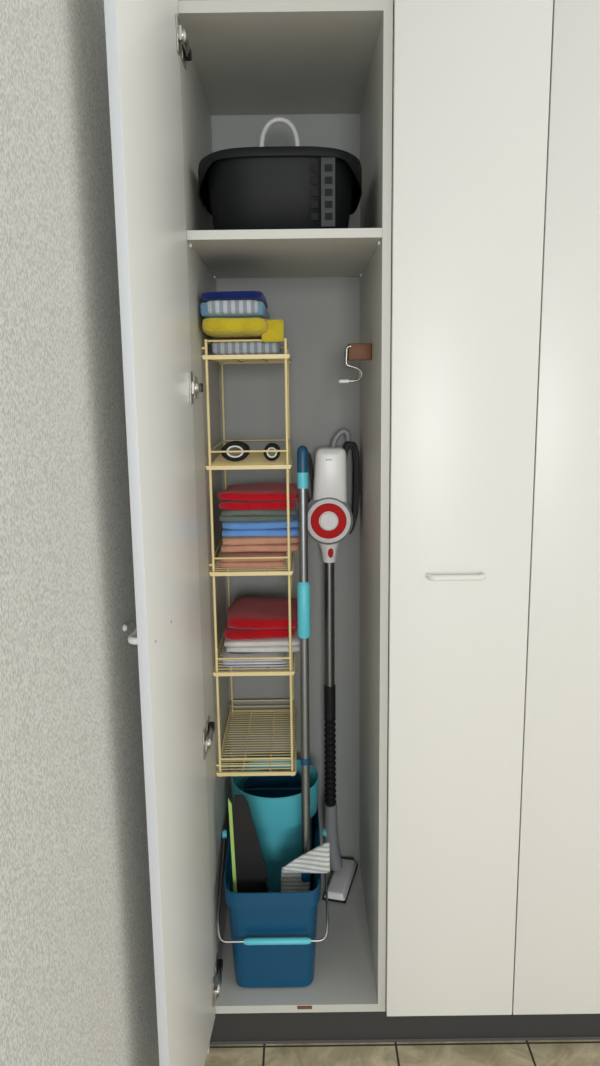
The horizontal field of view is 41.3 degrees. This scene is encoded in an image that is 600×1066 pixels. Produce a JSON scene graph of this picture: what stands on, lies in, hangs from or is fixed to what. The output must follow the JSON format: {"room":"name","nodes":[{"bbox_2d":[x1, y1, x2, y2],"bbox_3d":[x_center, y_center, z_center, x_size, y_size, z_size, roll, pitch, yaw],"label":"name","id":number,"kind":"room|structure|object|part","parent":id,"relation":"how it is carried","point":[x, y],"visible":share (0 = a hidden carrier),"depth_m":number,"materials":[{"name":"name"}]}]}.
{"room":"utility room","nodes":[
{"label":"utility room","id":0,"kind":"room"},
{"bbox_2d":[0,0,159,1065],"bbox_3d":[-0.379,0.862,-2.226,0.100,2.520,9.750,-1,11,0],"label":"wall","id":1,"kind":"structure","parent":0,"point":[77,972],"depth_m":1.15,"materials":[{"name":"paint"}]},
{"bbox_2d":[123,624,127,630],"bbox_3d":[-0.333,0.181,1.518,0.008,0.014,0.014,-1,11,0],"label":"bumper cover","id":2,"kind":"object","parent":1,"relation":"attached to","point":[125,627],"visible":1,"depth_m":1.51,"materials":[{"name":"white plastic"}]},
{"bbox_2d":[204,1039,599,1065],"bbox_3d":[1.395,2.102,-1.992,3.615,0.050,9.750,-1,11,0],"label":"floor","id":3,"kind":"structure","parent":0,"point":[525,1052],"depth_m":2.05,"materials":[{"name":"tile"}]},
{"bbox_2d":[104,0,599,1065],"bbox_3d":[0.620,0.103,1.918,1.913,2.474,1.099,-1,11,0],"label":"tall cabinet","id":4,"kind":"object","parent":3,"relation":"on","point":[467,574],"visible":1,"depth_m":1.80,"materials":[{"name":"white laminate"}]},
{"bbox_3d":[-0.290,0.183,1.488,0.044,0.014,0.135,-1,10,0],"label":"open door handle","id":5,"kind":"part","parent":4,"relation":"part of","materials":[{"name":"white paint"}]},
{"bbox_3d":[-0.256,0.114,1.588,0.052,2.353,0.450,-1,10,0],"label":"open door","id":6,"kind":"part","parent":4,"relation":"part of","materials":[{"name":"white paint"}]},
{"bbox_2d":[175,13,182,55],"bbox_3d":[-0.240,-0.997,1.593,0.012,0.068,0.028,-1,10,0],"label":"hinge","id":7,"kind":"object","parent":4,"relation":"on","point":[178,28],"depth_m":1.58,"materials":[{"name":"silver metal"}]},
{"bbox_3d":[-0.245,-1.012,1.672,0.004,0.048,0.058,-1,10,0],"label":"hinge plate","id":8,"kind":"part","parent":4,"relation":"part of","materials":[{"name":"silver metal"}]},
{"bbox_3d":[-0.236,-1.004,1.628,0.017,0.023,0.084,-1,10,0],"label":"hinge arm","id":9,"kind":"part","parent":4,"relation":"part of","materials":[{"name":"silver metal"}]},
{"bbox_2d":[189,372,195,403],"bbox_3d":[-0.231,-0.314,1.719,0.012,0.068,0.028,-1,10,0],"label":"hinge","id":10,"kind":"object","parent":4,"relation":"on","point":[192,384],"depth_m":1.71,"materials":[{"name":"silver metal"}]},
{"bbox_3d":[-0.236,-0.328,1.799,0.004,0.048,0.058,-1,10,0],"label":"hinge plate","id":11,"kind":"part","parent":4,"relation":"part of","materials":[{"name":"silver metal"}]},
{"bbox_3d":[-0.227,-0.320,1.754,0.017,0.023,0.084,-1,10,0],"label":"hinge arm","id":12,"kind":"part","parent":4,"relation":"part of","materials":[{"name":"silver metal"}]},
{"bbox_3d":[-0.243,0.019,2.136,0.019,2.348,0.635,-1,10,0],"label":"panel","id":13,"kind":"part","parent":4,"relation":"part of","materials":[{"name":"white laminate"}]},
{"bbox_2d":[202,728,208,759],"bbox_3d":[-0.221,0.495,1.869,0.012,0.068,0.028,-1,10,0],"label":"hinge","id":14,"kind":"object","parent":4,"relation":"on","point":[205,741],"depth_m":1.86,"materials":[{"name":"silver metal"}]},
{"bbox_3d":[-0.225,0.481,1.949,0.004,0.048,0.058,-1,10,0],"label":"hinge plate","id":15,"kind":"part","parent":4,"relation":"part of","materials":[{"name":"silver metal"}]},
{"bbox_3d":[-0.216,0.489,1.904,0.017,0.023,0.084,-1,10,0],"label":"hinge arm","id":16,"kind":"part","parent":4,"relation":"part of","materials":[{"name":"silver metal"}]},
{"bbox_2d":[212,976,217,1006],"bbox_3d":[-0.212,1.147,1.990,0.012,0.068,0.028,-1,10,0],"label":"hinge","id":17,"kind":"object","parent":4,"relation":"on","point":[214,988],"depth_m":1.98,"materials":[{"name":"silver metal"}]},
{"bbox_3d":[-0.216,1.133,2.070,0.004,0.048,0.058,-1,10,0],"label":"hinge plate","id":18,"kind":"part","parent":4,"relation":"part of","materials":[{"name":"silver metal"}]},
{"bbox_3d":[-0.208,1.141,2.025,0.017,0.023,0.084,-1,10,0],"label":"hinge arm","id":19,"kind":"part","parent":4,"relation":"part of","materials":[{"name":"silver metal"}]},
{"bbox_2d":[221,441,249,460],"bbox_3d":[-0.168,-0.214,2.075,0.072,0.050,0.050,-1,11,0],"label":"tape roll","id":20,"kind":"object","parent":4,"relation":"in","point":[243,446],"visible":0.88,"depth_m":2.05,"materials":[{"name":"black plastic"}]},
{"bbox_2d":[201,338,296,776],"bbox_3d":[-0.125,0.054,2.227,0.214,1.141,0.419,-1,11,0],"label":"wire shelf rack","id":21,"kind":"object","parent":4,"relation":"attached to","point":[256,459],"visible":0.84,"depth_m":2.11,"materials":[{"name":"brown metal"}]},
{"bbox_2d":[201,291,283,354],"bbox_3d":[-0.139,-0.534,2.070,0.197,0.146,0.456,-1,11,0],"label":"cleaning cloth","id":22,"kind":"object","parent":21,"relation":"on","point":[230,315],"visible":0.92,"depth_m":1.86,"materials":[{"name":"fabric"}]},
{"bbox_2d":[219,484,298,567],"bbox_3d":[-0.103,-0.037,2.202,0.223,0.198,0.365,-1,11,0],"label":"folded cloths","id":23,"kind":"object","parent":21,"relation":"on","point":[253,516],"visible":0.89,"depth_m":2.03,"materials":[{"name":"fabric"}]},
{"bbox_2d":[222,597,299,666],"bbox_3d":[-0.102,0.255,2.260,0.215,0.138,0.366,-1,11,0],"label":"folded cloths","id":24,"kind":"object","parent":21,"relation":"on","point":[254,627],"visible":0.89,"depth_m":2.09,"materials":[{"name":"red fabric"}]},
{"bbox_2d":[263,443,279,460],"bbox_3d":[-0.073,-0.212,2.076,0.043,0.043,0.050,-1,11,0],"label":"tape roll","id":25,"kind":"object","parent":21,"relation":"on","point":[268,456],"visible":0.87,"depth_m":2.05,"materials":[{"name":"black rubber"}]},
{"bbox_2d":[217,758,328,987],"bbox_3d":[-0.070,0.954,2.275,0.293,0.410,0.544,-1,11,0],"label":"bucket","id":26,"kind":"object","parent":4,"relation":"on","point":[273,932],"visible":0.73,"depth_m":2.08,"materials":[{"name":"blue plastic"}]},
{"bbox_2d":[228,795,268,892],"bbox_3d":[-0.132,0.922,2.079,0.099,0.497,0.034,-1,11,0],"label":"dustpan","id":27,"kind":"object","parent":26,"relation":"in","point":[250,875],"visible":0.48,"depth_m":2.07,"materials":[{"name":"black plastic"}]},
{"bbox_2d":[242,770,300,791],"bbox_3d":[-0.072,0.833,2.397,0.200,0.155,0.200,-1,10,0],"label":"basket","id":28,"kind":"object","parent":26,"relation":"on","point":[288,783],"depth_m":2.46,"materials":[{"name":"blue plastic"}]},
{"bbox_3d":[-0.071,0.944,2.134,0.288,0.151,0.259,-1,10,0],"label":"bail handle","id":29,"kind":"part","parent":26,"relation":"part of","materials":[{"name":"silver metal"}]},
{"bbox_2d":[280,445,329,891],"bbox_3d":[0.003,0.472,2.030,0.118,1.376,0.142,-4,11,-19],"label":"mop","id":30,"kind":"object","parent":26,"relation":"in","point":[295,876],"visible":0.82,"depth_m":2.06,"materials":[{"name":"silver metal"}]},
{"bbox_2d":[198,146,361,229],"bbox_3d":[-0.045,-0.779,1.946,0.381,0.166,0.539,-1,11,0],"label":"laundry basket","id":31,"kind":"object","parent":4,"relation":"on","point":[269,187],"visible":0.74,"depth_m":1.72,"materials":[{"name":"black plastic"}]},
{"bbox_2d":[259,117,299,146],"bbox_3d":[-0.050,-0.909,2.054,0.118,0.315,0.041,-1,11,0],"label":"hose","id":32,"kind":"object","parent":31,"relation":"in","point":[271,122],"visible":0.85,"depth_m":2.03,"materials":[{"name":"white plastic"}]},
{"bbox_3d":[-0.040,-1.125,1.918,0.417,0.023,0.623,-1,10,0],"label":"panel","id":33,"kind":"part","parent":4,"relation":"part of","materials":[{"name":"white laminate"}]},
{"bbox_2d":[186,228,381,277],"bbox_3d":[-0.034,-0.693,1.998,0.416,0.019,0.622,-1,10,0],"label":"shelf","id":34,"kind":"object","parent":4,"relation":"attached to","point":[338,252],"depth_m":1.86,"materials":[{"name":"white laminate"}]},
{"bbox_3d":[-0.025,-0.041,2.442,0.417,2.348,0.012,-1,10,0],"label":"panel","id":35,"kind":"part","parent":4,"relation":"part of","materials":[{"name":"grey"}]},
{"bbox_3d":[-0.010,1.161,2.342,0.417,0.022,0.623,-1,10,0],"label":"panel","id":36,"kind":"part","parent":4,"relation":"part of","materials":[{"name":"grey plastic"}]},
{"bbox_2d":[307,428,359,902],"bbox_3d":[0.100,0.408,2.400,0.165,1.431,0.213,-1,11,0],"label":"vacuum cleaner","id":37,"kind":"object","parent":4,"relation":"on","point":[331,519],"visible":0.92,"depth_m":2.34,"materials":[{"name":"white plastic"}]},
{"bbox_3d":[0.086,-0.160,2.316,0.100,0.178,0.083,-1,10,0],"label":"motor","id":38,"kind":"part","parent":37,"relation":"part of","materials":[{"name":"white plastic"}]},
{"bbox_3d":[0.093,-0.132,2.339,0.165,0.269,0.085,-1,10,0],"label":"power cord","id":39,"kind":"part","parent":37,"relation":"part of","materials":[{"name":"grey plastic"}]},
{"bbox_3d":[0.119,-0.279,2.332,0.061,0.055,0.017,-1,10,0],"label":"grip handle","id":40,"kind":"part","parent":37,"relation":"part of","materials":[{"name":"grey plastic"}]},
{"bbox_2d":[339,343,371,382],"bbox_3d":[0.137,-0.422,1.981,0.080,0.095,0.069,-1,11,0],"label":"wall hook","id":41,"kind":"object","parent":4,"relation":"attached to","point":[353,351],"visible":1,"depth_m":1.96,"materials":[{"name":"brown wood"}]},
{"bbox_3d":[0.193,0.013,2.136,0.019,2.348,0.635,-1,10,0],"label":"panel","id":42,"kind":"part","parent":4,"relation":"part of","materials":[{"name":"grey plastic"}]},
{"bbox_3d":[0.214,0.014,2.130,0.019,2.348,0.623,-1,10,0],"label":"neighbour panel","id":43,"kind":"part","parent":4,"relation":"part of","materials":[{"name":"grey plastic"}]},
{"bbox_3d":[0.352,0.098,1.789,0.134,0.014,0.036,-1,10,0],"label":"closed door handle","id":44,"kind":"part","parent":4,"relation":"part of","materials":[{"name":"white paint"}]},
{"bbox_3d":[0.363,0.065,1.811,0.317,2.353,0.019,-1,10,0],"label":"closed door","id":45,"kind":"part","parent":4,"relation":"part of","materials":[{"name":"white paint"}]},
{"bbox_3d":[0.683,0.061,1.811,0.317,2.353,0.019,-1,10,0],"label":"closed door","id":46,"kind":"part","parent":4,"relation":"part of","materials":[{"name":"white paint"}]}
]}

